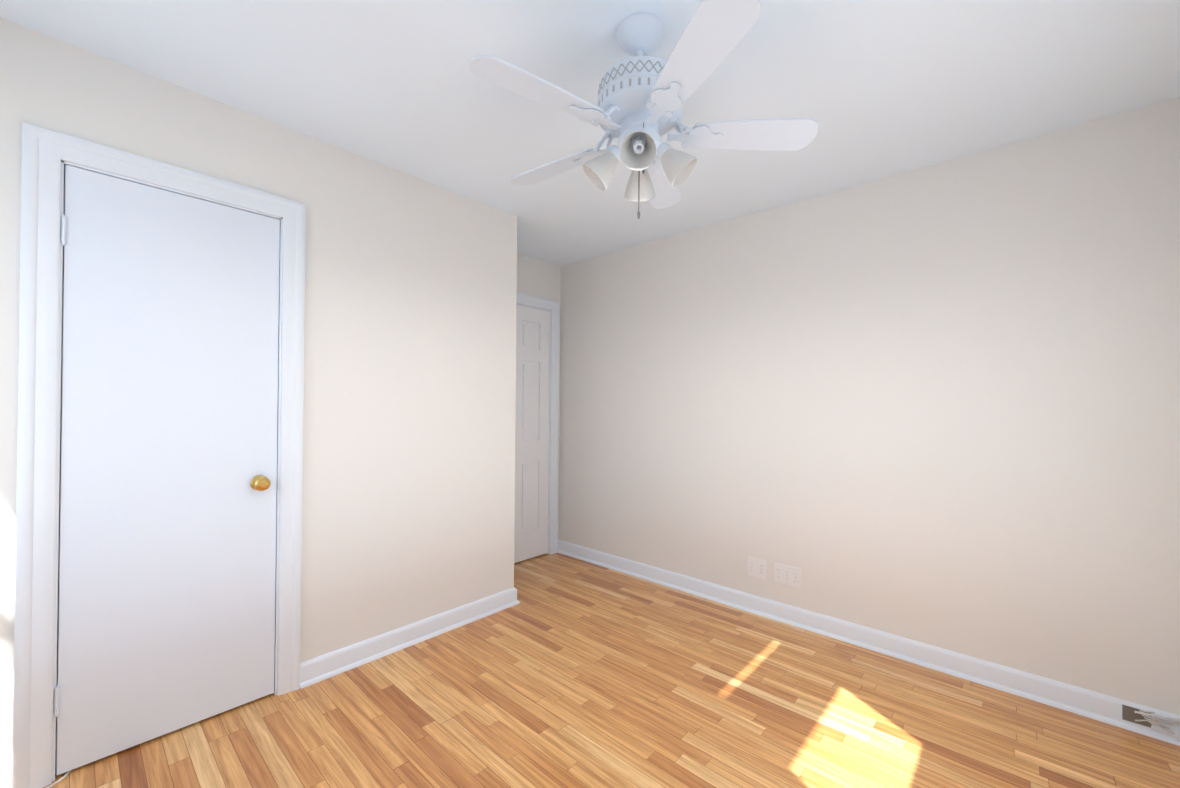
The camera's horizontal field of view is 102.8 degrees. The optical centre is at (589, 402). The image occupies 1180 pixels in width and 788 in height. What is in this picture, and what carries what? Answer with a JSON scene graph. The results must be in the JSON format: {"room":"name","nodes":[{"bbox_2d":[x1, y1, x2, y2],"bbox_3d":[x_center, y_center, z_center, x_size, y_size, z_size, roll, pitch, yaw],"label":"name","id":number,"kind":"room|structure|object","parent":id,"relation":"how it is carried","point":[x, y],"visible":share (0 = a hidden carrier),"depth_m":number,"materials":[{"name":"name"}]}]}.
{"room":"empty bedroom","nodes":[
{"label":"empty bedroom","id":0,"kind":"room"},
{"bbox_2d":[0,17,516,768],"bbox_3d":[-1.615,0.028,2.215,0.680,2.440,2.660,0,0,42],"label":"wall","id":1,"kind":"structure","parent":0,"point":[408,497],"depth_m":2.27,"materials":[{"name":"paint"}]},
{"bbox_2d":[0,765,11,787],"bbox_3d":[-1.983,1.189,1.287,0.028,0.101,0.513,0,0,42],"label":"baseboard","id":2,"kind":"structure","parent":1,"relation":"attached to","point":[5,773],"depth_m":1.47,"materials":[{"name":"white"}]},
{"bbox_2d":[54,165,279,775],"bbox_3d":[-1.538,0.223,1.778,0.098,2.023,0.622,0,0,42],"label":"closet door","id":3,"kind":"structure","parent":1,"relation":"in","point":[167,573],"depth_m":1.75,"materials":[{"name":"white wood"}]},
{"bbox_2d":[300,587,519,688],"bbox_3d":[-0.862,1.205,2.523,0.028,0.101,1.226,0,0,42],"label":"baseboard","id":4,"kind":"structure","parent":1,"relation":"attached to","point":[317,669],"depth_m":2.40,"materials":[{"name":"white"}]},
{"bbox_2d":[517,253,560,532],"bbox_3d":[-0.577,0.045,3.778,0.120,2.440,1.050,0,0,42],"label":"wall","id":5,"kind":"structure","parent":0,"point":[538,278],"depth_m":3.88,"materials":[{"name":"paint"}]},
{"bbox_2d":[514,305,550,562],"bbox_3d":[-0.567,0.241,3.683,0.098,2.023,0.707,0,0,42],"label":"entry door","id":6,"kind":"structure","parent":5,"relation":"in","point":[532,431],"depth_m":3.82,"materials":[{"name":"white wood"}]},
{"bbox_2d":[0,0,1179,265],"bbox_3d":[-0.429,-1.234,1.866,4.460,0.100,3.710,0,0,42],"label":"ceiling","id":7,"kind":"structure","parent":0,"point":[880,88],"depth_m":1.71,"materials":[{"name":"white paint"}]},
{"bbox_2d":[469,0,817,218],"bbox_3d":[0.124,-0.881,1.506,1.041,0.599,1.060,0,0,42],"label":"fan","id":8,"kind":"object","parent":7,"relation":"hanging from","point":[643,96],"visible":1,"depth_m":1.42,"materials":[{"name":"white wood"}]},
{"bbox_2d":[43,553,1179,787],"bbox_3d":[-0.451,1.306,1.852,4.460,0.100,3.710,0,0,42],"label":"floor","id":9,"kind":"structure","parent":0,"point":[571,673],"depth_m":1.87,"materials":[{"name":"brown wood"}]},
{"bbox_2d":[46,770,70,787],"bbox_3d":[-1.926,1.237,1.391,0.114,0.007,0.543,0,0,42],"label":"cable","id":10,"kind":"object","parent":9,"relation":"on","point":[62,778],"visible":0.81,"depth_m":1.54,"materials":[{"name":"white plastic"}]},
{"bbox_2d":[558,97,1179,715],"bbox_3d":[1.099,0.055,2.886,3.560,2.440,0.120,0,0,42],"label":"wall","id":11,"kind":"structure","parent":0,"point":[936,405],"depth_m":2.30,"materials":[{"name":"paint"}]},
{"bbox_2d":[748,556,766,579],"bbox_3d":[1.014,1.004,2.864,0.118,0.115,0.008,0,0,42],"label":"electrical outlet","id":12,"kind":"object","parent":11,"relation":"attached to","point":[757,568],"visible":1,"depth_m":2.86,"materials":[{"name":"white plastic"}]},
{"bbox_2d":[774,563,800,588],"bbox_3d":[1.148,1.005,2.743,0.150,0.115,0.008,0,0,42],"label":"electrical outlet","id":13,"kind":"object","parent":11,"relation":"attached to","point":[787,575],"visible":1,"depth_m":2.74,"materials":[{"name":"white plastic"}]},
{"bbox_2d":[558,539,1179,745],"bbox_3d":[0.976,1.223,2.882,3.390,0.101,0.028,0,0,42],"label":"baseboard","id":14,"kind":"structure","parent":11,"relation":"attached to","point":[980,671],"depth_m":2.33,"materials":[{"name":"white"}]},
{"bbox_2d":[1122,704,1179,738],"bbox_3d":[2.152,1.209,1.793,0.166,0.080,0.033,0,0,42],"label":"electrical outlet","id":15,"kind":"object","parent":11,"relation":"attached to","point":[1140,717],"visible":0.94,"depth_m":1.81,"materials":[{"name":"grey"}]}
]}

